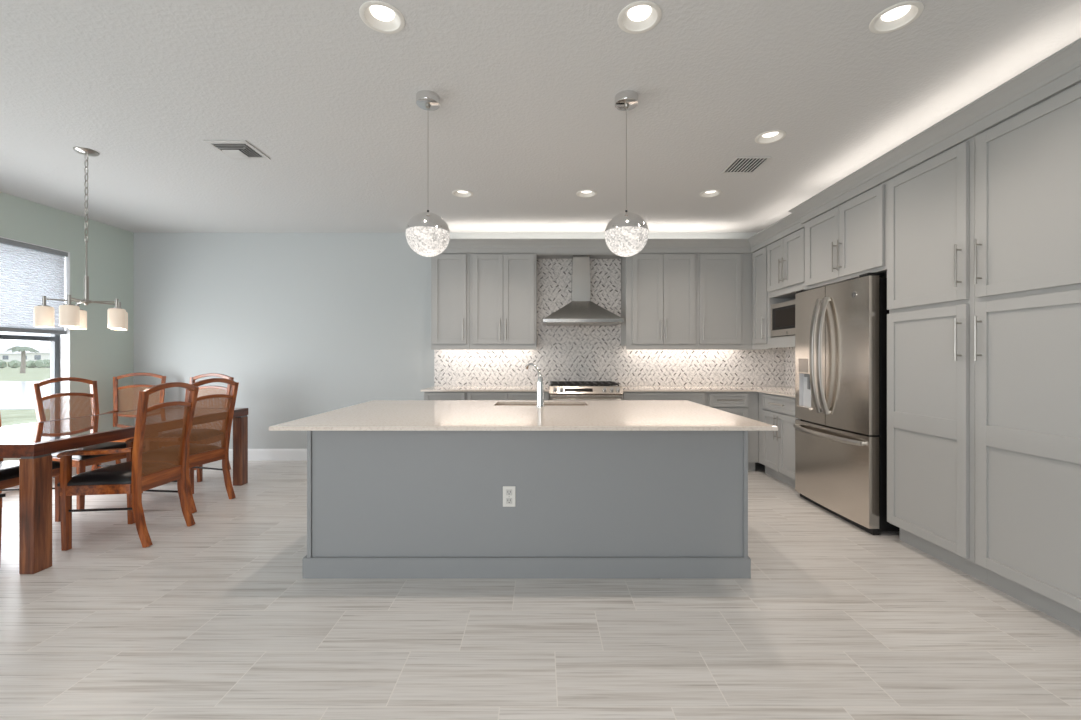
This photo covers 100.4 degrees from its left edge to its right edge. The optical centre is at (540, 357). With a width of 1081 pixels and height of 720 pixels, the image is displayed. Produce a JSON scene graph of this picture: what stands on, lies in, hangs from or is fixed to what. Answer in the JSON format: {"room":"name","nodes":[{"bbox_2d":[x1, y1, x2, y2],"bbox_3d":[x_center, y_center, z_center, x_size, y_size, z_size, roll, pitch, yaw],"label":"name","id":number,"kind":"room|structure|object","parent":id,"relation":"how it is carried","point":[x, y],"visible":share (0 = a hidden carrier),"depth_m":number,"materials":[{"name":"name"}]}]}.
{"room":"kitchen","nodes":[
{"label":"kitchen","id":0,"kind":"room"},
{"bbox_2d":[0,192,132,460],"bbox_3d":[-5.034,-0.140,0.927,0.200,2.760,9.055,0,0,0],"label":"wall","id":1,"kind":"structure","parent":0,"point":[99,353],"depth_m":4.96,"materials":[{"name":"grey paint"}]},
{"bbox_2d":[0,334,59,420],"bbox_3d":[-5.059,-0.145,3.560,0.070,1.930,2.320,0,0,0],"label":"window","id":2,"kind":"structure","parent":1,"relation":"in","point":[54,339],"depth_m":4.67,"materials":[{"name":"grey"}]},
{"bbox_2d":[0,238,67,334],"bbox_3d":[-4.977,-0.676,3.560,0.064,0.863,2.312,0,0,0],"label":"window shade","id":3,"kind":"object","parent":1,"relation":"attached to","point":[28,272],"visible":0.87,"depth_m":4.36,"materials":[{"name":"white fabric"}]},
{"bbox_2d":[0,236,69,418],"bbox_3d":[-5.034,-0.145,3.560,0.201,1.930,2.320,0,0,0],"label":"trim","id":4,"kind":"structure","parent":1,"relation":"attached to","point":[64,339],"depth_m":4.71,"materials":[{"name":"white paint"}]},
{"bbox_2d":[1,458,125,493],"bbox_3d":[-4.926,1.170,2.720,0.016,0.140,5.439,0,0,0],"label":"baseboard","id":5,"kind":"structure","parent":1,"relation":"attached to","point":[88,468],"depth_m":4.90,"materials":[{"name":"white paint"}]},
{"bbox_2d":[133,233,756,448],"bbox_3d":[-0.982,-0.140,5.555,8.304,2.760,0.200,0,0,0],"label":"wall","id":6,"kind":"structure","parent":0,"point":[305,324],"depth_m":5.46,"materials":[{"name":"grey paint"}]},
{"bbox_2d":[218,449,306,460],"bbox_3d":[-3.102,1.170,5.447,3.664,0.140,0.016,0,0,0],"label":"baseboard","id":7,"kind":"structure","parent":6,"relation":"attached to","point":[253,454],"depth_m":5.44,"materials":[{"name":"white paint"}]},
{"bbox_2d":[431,253,469,349],"bbox_3d":[-1.026,-0.657,5.254,0.437,1.125,0.374,0,0,0],"label":"upper cabinet","id":8,"kind":"object","parent":6,"relation":"attached to","point":[450,272],"visible":0.84,"depth_m":5.12,"materials":[{"name":"grey paint"}]},
{"bbox_2d":[470,253,536,349],"bbox_3d":[-0.426,-0.657,5.254,0.760,1.125,0.374,0,0,0],"label":"upper cabinet","id":9,"kind":"object","parent":6,"relation":"attached to","point":[503,286],"visible":0.99,"depth_m":5.12,"materials":[{"name":"grey paint"}]},
{"bbox_2d":[543,255,623,325],"bbox_3d":[0.473,-0.788,5.189,0.890,0.803,0.502,0,0,0],"label":"range hood","id":10,"kind":"object","parent":6,"relation":"attached to","point":[580,311],"visible":1,"depth_m":5.13,"materials":[{"name":"silver metal"}]},
{"bbox_2d":[434,259,784,385],"bbox_3d":[0.842,-0.440,5.449,4.253,1.560,0.011,0,0,0],"label":"backsplash","id":11,"kind":"structure","parent":6,"relation":"attached to","point":[562,353],"depth_m":5.44,"materials":[{"name":"tile"}]},
{"bbox_2d":[621,253,696,349],"bbox_3d":[1.377,-0.657,5.254,0.805,1.125,0.374,0,0,0],"label":"upper cabinet","id":12,"kind":"object","parent":6,"relation":"attached to","point":[659,290],"visible":0.96,"depth_m":5.12,"materials":[{"name":"grey paint"}]},
{"bbox_2d":[697,253,751,349],"bbox_3d":[2.095,-0.657,5.254,0.626,1.125,0.374,0,0,0],"label":"upper cabinet","id":13,"kind":"object","parent":6,"relation":"attached to","point":[724,280],"visible":0.98,"depth_m":5.12,"materials":[{"name":"grey paint"}]},
{"bbox_2d":[442,38,1080,258],"bbox_3d":[0.546,-1.268,3.657,3.767,0.176,3.594,0,0,0],"label":"trim","id":14,"kind":"structure","parent":6,"relation":"attached to","point":[1060,71],"depth_m":3.06,"materials":[{"name":"grey paint"}]},
{"bbox_2d":[0,0,1080,232],"bbox_3d":[-0.982,-1.600,0.927,8.304,0.160,9.455,0,0,0],"label":"ceiling","id":15,"kind":"structure","parent":0,"point":[527,119],"depth_m":2.70,"materials":[{"name":"white paint"}]},
{"bbox_2d":[34,147,127,329],"bbox_3d":[-3.319,-0.870,3.309,0.487,1.300,0.498,0,0,0],"label":"chandelier","id":16,"kind":"object","parent":15,"relation":"hanging from","point":[72,316],"visible":1,"depth_m":3.27,"materials":[{"name":"white glass"}]},
{"bbox_2d":[203,140,270,159],"bbox_3d":[-2.204,-1.512,3.284,0.294,0.016,0.294,0,0,0],"label":"ceiling vent","id":17,"kind":"object","parent":15,"relation":"in","point":[233,149],"visible":1,"depth_m":3.27,"materials":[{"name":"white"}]},
{"bbox_2d":[359,0,404,33],"bbox_3d":[-0.706,-1.532,2.010,0.194,0.036,0.194,0,0,0],"label":"recessed light","id":18,"kind":"object","parent":15,"relation":"in","point":[383,17],"visible":1,"depth_m":2.02,"materials":[{"name":"white plastic"}]},
{"bbox_2d":[405,90,449,256],"bbox_3d":[-0.655,-1.056,2.620,0.252,0.928,0.252,0,0,0],"label":"pendant lamp","id":19,"kind":"object","parent":15,"relation":"hanging from","point":[427,233],"visible":1,"depth_m":2.54,"materials":[{"name":"clear glass"}]},
{"bbox_2d":[452,190,472,197],"bbox_3d":[-0.720,-1.532,4.158,0.194,0.036,0.194,0,0,0],"label":"recessed light","id":20,"kind":"object","parent":15,"relation":"in","point":[459,193],"visible":0.84,"depth_m":4.19,"materials":[{"name":"white plastic"}]},
{"bbox_2d":[576,190,596,197],"bbox_3d":[0.425,-1.532,4.158,0.194,0.036,0.194,0,0,0],"label":"recessed light","id":21,"kind":"object","parent":15,"relation":"in","point":[583,193],"visible":0.9,"depth_m":4.19,"materials":[{"name":"white plastic"}]},
{"bbox_2d":[605,90,648,256],"bbox_3d":[0.500,-1.056,2.620,0.252,0.928,0.252,0,0,0],"label":"pendant lamp","id":22,"kind":"object","parent":15,"relation":"hanging from","point":[626,233],"visible":1,"depth_m":2.55,"materials":[{"name":"clear glass"}]},
{"bbox_2d":[617,0,661,33],"bbox_3d":[0.442,-1.532,2.010,0.194,0.036,0.194,0,0,0],"label":"recessed light","id":23,"kind":"object","parent":15,"relation":"in","point":[637,17],"visible":1,"depth_m":2.02,"materials":[{"name":"white plastic"}]},
{"bbox_2d":[699,190,721,197],"bbox_3d":[1.571,-1.532,4.158,0.194,0.036,0.194,0,0,0],"label":"recessed light","id":24,"kind":"object","parent":15,"relation":"in","point":[709,193],"visible":0.88,"depth_m":4.19,"materials":[{"name":"white plastic"}]},
{"bbox_2d":[721,157,770,172],"bbox_3d":[1.610,-1.515,3.540,0.260,0.008,0.292,0,0,0],"label":"ceiling vent","id":25,"kind":"object","parent":15,"relation":"in","point":[739,164],"visible":1,"depth_m":3.53,"materials":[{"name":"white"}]},
{"bbox_2d":[755,130,785,143],"bbox_3d":[1.580,-1.532,3.095,0.194,0.036,0.194,0,0,0],"label":"recessed light","id":26,"kind":"object","parent":15,"relation":"in","point":[772,136],"visible":0.89,"depth_m":3.12,"materials":[{"name":"white plastic"}]},
{"bbox_2d":[869,0,923,33],"bbox_3d":[1.586,-1.532,2.010,0.194,0.036,0.194,0,0,0],"label":"recessed light","id":27,"kind":"object","parent":15,"relation":"in","point":[895,17],"visible":1,"depth_m":2.02,"materials":[{"name":"white plastic"}]},
{"bbox_2d":[0,461,1080,719],"bbox_3d":[-0.982,1.315,0.927,8.304,0.150,9.455,0,0,0],"label":"floor","id":28,"kind":"structure","parent":0,"point":[217,618],"depth_m":2.06,"materials":[{"name":"tile"}]},
{"bbox_2d":[0,494,5,561],"bbox_3d":[-3.440,0.708,2.406,0.509,1.078,0.552,0,0,0],"label":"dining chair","id":29,"kind":"object","parent":28,"relation":"on","point":[1,495],"visible":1,"depth_m":2.66,"materials":[{"name":"brown wood"}]},
{"bbox_2d":[0,414,60,521],"bbox_3d":[-3.894,0.708,3.190,0.552,1.078,0.509,0,0,0],"label":"dining chair","id":30,"kind":"object","parent":28,"relation":"on","point":[9,470],"visible":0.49,"depth_m":3.23,"materials":[{"name":"brown wood"}]},
{"bbox_2d":[0,461,59,480],"bbox_3d":[-3.834,0.791,3.190,0.432,0.070,0.504,0,0,0],"label":"seat cushion","id":31,"kind":"object","parent":30,"relation":"on","point":[9,470],"depth_m":3.12,"materials":[{"name":"black leather"}]},
{"bbox_2d":[30,377,143,508],"bbox_3d":[-3.944,0.708,3.932,0.552,1.078,0.509,0,0,9],"label":"dining chair","id":32,"kind":"object","parent":28,"relation":"on","point":[80,462],"visible":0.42,"depth_m":3.87,"materials":[{"name":"brown wood"}]},
{"bbox_2d":[51,442,143,459],"bbox_3d":[-3.885,0.791,3.923,0.432,0.070,0.504,0,0,9],"label":"seat cushion","id":33,"kind":"object","parent":32,"relation":"on","point":[108,445],"depth_m":3.81,"materials":[{"name":"black leather"}]},
{"bbox_2d":[0,408,247,573],"bbox_3d":[-3.390,0.868,3.522,0.980,0.745,1.895,0,0,0],"label":"dining table","id":34,"kind":"object","parent":28,"relation":"on","point":[34,443],"visible":0.73,"depth_m":2.73,"materials":[{"name":"brown wood"}]},
{"bbox_2d":[56,382,198,550],"bbox_3d":[-2.831,0.708,3.145,0.552,1.078,0.538,0,0,0],"label":"armchair","id":35,"kind":"object","parent":28,"relation":"on","point":[134,476],"visible":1,"depth_m":2.99,"materials":[{"name":"brown wood"}]},
{"bbox_2d":[57,462,176,485],"bbox_3d":[-2.891,0.791,3.145,0.432,0.070,0.504,0,0,0],"label":"seat cushion","id":36,"kind":"object","parent":35,"relation":"on","point":[121,474],"depth_m":2.95,"materials":[{"name":"black leather"}]},
{"bbox_2d":[99,373,165,467],"bbox_3d":[-4.507,0.708,4.992,0.538,1.078,0.552,0,0,-30],"label":"armchair","id":37,"kind":"object","parent":28,"relation":"on","point":[117,404],"visible":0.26,"depth_m":5.14,"materials":[{"name":"brown wood"}]},
{"bbox_2d":[142,378,238,512],"bbox_3d":[-2.991,0.708,3.828,0.552,1.078,0.509,0,0,10],"label":"dining chair","id":38,"kind":"object","parent":28,"relation":"on","point":[198,454],"visible":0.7,"depth_m":3.81,"materials":[{"name":"brown wood"}]},
{"bbox_2d":[142,443,218,460],"bbox_3d":[-3.050,0.791,3.838,0.432,0.070,0.504,0,0,10],"label":"seat cushion","id":39,"kind":"object","parent":38,"relation":"on","point":[194,451],"depth_m":3.69,"materials":[{"name":"black leather"}]},
{"bbox_2d":[158,373,233,481],"bbox_3d":[-3.650,0.708,4.749,0.509,1.078,0.552,0,0,0],"label":"dining chair","id":40,"kind":"object","parent":28,"relation":"on","point":[199,471],"visible":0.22,"depth_m":4.96,"materials":[{"name":"brown wood"}]},
{"bbox_2d":[158,429,221,440],"bbox_3d":[-3.650,0.791,4.689,0.504,0.070,0.432,0,0,0],"label":"seat cushion","id":41,"kind":"object","parent":40,"relation":"on","point":[199,435],"depth_m":4.59,"materials":[{"name":"black leather"}]},
{"bbox_2d":[424,392,466,399],"bbox_3d":[-1.030,0.800,5.124,0.460,0.880,0.634,0,0,0],"label":"base cabinet","id":42,"kind":"object","parent":28,"relation":"on","point":[427,395],"visible":0.18,"depth_m":4.85,"materials":[{"name":"grey paint"}]},
{"bbox_2d":[467,392,548,399],"bbox_3d":[-0.352,0.800,5.124,0.892,0.880,0.634,0,0,0],"label":"base cabinet","id":43,"kind":"object","parent":28,"relation":"on","point":[470,395],"visible":0.13,"depth_m":4.85,"materials":[{"name":"grey paint"}]},
{"bbox_2d":[421,386,548,391],"bbox_3d":[-0.595,0.350,5.131,1.381,0.020,0.622,0,0,0],"label":"countertop","id":44,"kind":"structure","parent":43,"relation":"on","point":[434,388],"depth_m":4.86,"materials":[{"name":"stone"}]},
{"bbox_2d":[302,431,750,577],"bbox_3d":[-0.078,0.800,3.069,2.522,0.880,1.077,0,0,0],"label":"kitchen island","id":45,"kind":"object","parent":28,"relation":"on","point":[381,504],"visible":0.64,"depth_m":2.55,"materials":[{"name":"grey paint"}]},
{"bbox_2d":[503,486,515,506],"bbox_3d":[-0.177,0.784,2.546,0.072,0.116,0.009,0,0,0],"label":"power outlet","id":46,"kind":"object","parent":45,"relation":"attached to","point":[509,492],"visible":1,"depth_m":2.54,"materials":[{"name":"white plastic"}]},
{"bbox_2d":[506,490,511,494],"bbox_3d":[-0.177,0.760,2.544,0.034,0.032,0.003,0,0,0],"label":"receptacle","id":47,"kind":"object","parent":46,"relation":"attached to","point":[508,492],"depth_m":2.54,"materials":[{"name":"white plastic"}]},
{"bbox_2d":[506,498,511,503],"bbox_3d":[-0.177,0.808,2.544,0.034,0.032,0.003,0,0,0],"label":"receptacle","id":48,"kind":"object","parent":46,"relation":"attached to","point":[508,500],"depth_m":2.54,"materials":[{"name":"white plastic"}]},
{"bbox_2d":[269,400,777,430],"bbox_3d":[-0.085,0.350,2.924,2.525,0.020,1.392,0,0,0],"label":"island countertop","id":49,"kind":"structure","parent":45,"relation":"on","point":[374,415],"depth_m":2.53,"materials":[{"name":"stone"}]},
{"bbox_2d":[526,363,544,406],"bbox_3d":[-0.050,0.187,3.223,0.062,0.305,0.274,0,0,-28],"label":"kitchen faucet","id":50,"kind":"object","parent":49,"relation":"on","point":[540,383],"visible":1,"depth_m":3.11,"materials":[{"name":"silver metal"}]},
{"bbox_2d":[497,404,584,404],"bbox_3d":[0.005,0.463,3.357,0.692,0.204,0.277,0,0,0],"label":"sink","id":51,"kind":"object","parent":49,"relation":"in","point":[497,404],"visible":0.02,"depth_m":3.49,"materials":[{"name":"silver metal"}]},
{"bbox_2d":[549,381,622,399],"bbox_3d":[0.488,0.744,5.083,0.784,0.933,0.704,0,0,0],"label":"range","id":52,"kind":"object","parent":28,"relation":"on","point":[558,390],"visible":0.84,"depth_m":4.80,"materials":[{"name":"silver metal"}]},
{"bbox_2d":[549,384,615,385],"bbox_3d":[0.488,0.332,5.147,0.776,0.027,0.555,0,0,0],"label":"cooktop","id":53,"kind":"object","parent":52,"relation":"in","point":[549,384],"depth_m":4.89,"materials":[{"name":"black metal"}]},
{"bbox_2d":[622,392,706,405],"bbox_3d":[1.341,0.800,5.124,0.918,0.880,0.634,0,0,0],"label":"base cabinet","id":54,"kind":"object","parent":28,"relation":"on","point":[696,397],"visible":0.2,"depth_m":4.85,"materials":[{"name":"grey paint"}]},
{"bbox_2d":[707,392,757,470],"bbox_3d":[2.078,0.800,5.124,0.552,0.880,0.634,0,0,0],"label":"base cabinet","id":55,"kind":"object","parent":28,"relation":"on","point":[745,404],"visible":0.38,"depth_m":4.87,"materials":[{"name":"grey paint"}]},
{"bbox_2d":[758,392,797,487],"bbox_3d":[2.627,0.800,4.464,0.658,0.880,0.800,0,0,0],"label":"base cabinet","id":56,"kind":"object","parent":28,"relation":"on","point":[776,449],"visible":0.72,"depth_m":4.44,"materials":[{"name":"grey paint"}]},
{"bbox_2d":[622,386,794,397],"bbox_3d":[1.919,0.350,4.752,2.077,0.020,1.380,0,0,0],"label":"countertop","id":57,"kind":"structure","parent":56,"relation":"on","point":[777,390],"depth_m":4.86,"materials":[{"name":"stone"}]},
{"bbox_2d":[794,273,899,534],"bbox_3d":[2.564,0.322,3.590,0.772,1.837,0.910,0,0,0],"label":"refrigerator","id":58,"kind":"object","parent":28,"relation":"on","point":[840,426],"visible":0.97,"depth_m":3.36,"materials":[{"name":"silver metal"}]},
{"bbox_2d":[887,136,986,583],"bbox_3d":[2.638,0.006,2.767,0.636,2.468,0.602,0,0,0],"label":"pantry cabinet","id":59,"kind":"object","parent":28,"relation":"on","point":[931,204],"visible":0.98,"depth_m":2.72,"materials":[{"name":"grey paint"}]},
{"bbox_2d":[974,82,1080,631],"bbox_3d":[2.638,0.006,2.163,0.636,2.468,0.605,0,0,0],"label":"pantry cabinet","id":60,"kind":"object","parent":28,"relation":"on","point":[1027,241],"visible":1,"depth_m":2.17,"materials":[{"name":"grey paint"}]},
{"bbox_3d":[3.070,-0.140,0.927,0.200,2.760,9.055,0,0,0],"label":"wall","id":61,"kind":"structure","parent":0,"visible":0},
{"bbox_2d":[752,246,769,349],"bbox_3d":[2.654,-0.657,4.943,0.604,1.125,0.362,0,0,0],"label":"upper cabinet","id":62,"kind":"object","parent":61,"relation":"attached to","point":[759,258],"visible":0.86,"depth_m":4.92,"materials":[{"name":"grey paint"}]},
{"bbox_2d":[767,228,803,347],"bbox_3d":[2.654,-0.662,4.411,0.604,1.115,0.700,0,0,0],"label":"upper cabinet","id":63,"kind":"object","parent":61,"relation":"attached to","point":[785,256],"visible":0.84,"depth_m":4.43,"materials":[{"name":"grey paint"}]},
{"bbox_2d":[771,300,794,337],"bbox_3d":[2.620,-0.385,4.421,0.403,0.345,0.632,0,0,0],"label":"microwave oven","id":64,"kind":"object","parent":63,"relation":"in","point":[782,314],"visible":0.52,"depth_m":4.49,"materials":[{"name":"silver plastic"}]},
{"bbox_2d":[785,347,794,386],"bbox_3d":[2.963,0.105,4.752,0.011,0.470,1.380,0,0,0],"label":"backsplash","id":65,"kind":"structure","parent":61,"relation":"attached to","point":[789,351],"depth_m":5.33,"materials":[{"name":"tile"}]},
{"bbox_2d":[804,180,888,289],"bbox_3d":[2.638,-0.919,3.562,0.636,0.618,0.985,0,0,0],"label":"upper cabinet","id":66,"kind":"object","parent":61,"relation":"attached to","point":[848,241],"visible":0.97,"depth_m":3.46,"materials":[{"name":"grey paint"}]},
{"label":"outside","id":67,"kind":"structure","parent":0,"visible":0},
{"bbox_2d":[0,362,49,426],"bbox_3d":[-132.600,1.410,100.000,254.800,0.100,260.000,0,0,0],"label":"lawn","id":68,"kind":"structure","parent":67,"point":[8,417],"depth_m":27.20,"materials":[{"name":"green plant"}]},
{"bbox_2d":[0,348,26,361],"bbox_3d":[-203.595,-1.190,168.832,12.200,5.100,19.200,0,0,44],"label":"house","id":69,"kind":"structure","parent":68,"relation":"on","point":[8,356],"depth_m":167.84,"materials":[{"name":"white paint"}]},
{"bbox_2d":[4,346,39,372],"bbox_3d":[-46.032,0.162,39.972,1.894,2.422,1.997,0,0,0],"label":"palm tree","id":70,"kind":"object","parent":68,"relation":"on","point":[15,348],"visible":0.98,"depth_m":39.88,"materials":[{"name":"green plant"}]},
{"bbox_2d":[0,359,49,367],"bbox_3d":[-67.944,0.748,62.243,2.113,1.224,21.630,0,0,44],"label":"hedge","id":71,"kind":"object","parent":68,"relation":"on","point":[39,363],"visible":0.28,"depth_m":60.67,"materials":[{"name":"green plant"}]},
{"bbox_2d":[27,348,49,360],"bbox_3d":[-161.445,-1.190,153.832,12.200,5.100,19.200,0,0,44],"label":"house","id":72,"kind":"structure","parent":68,"relation":"on","point":[44,354],"depth_m":145.57,"materials":[{"name":"white paint"}]},
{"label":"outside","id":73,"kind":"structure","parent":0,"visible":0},
{"bbox_2d":[0,381,49,409],"bbox_3d":[-32.750,1.353,17.500,54.500,0.015,17.000,0,0,0],"label":"pond","id":74,"kind":"structure","parent":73,"point":[14,395],"depth_m":16.58,"materials":[{"name":"grey liquid"}]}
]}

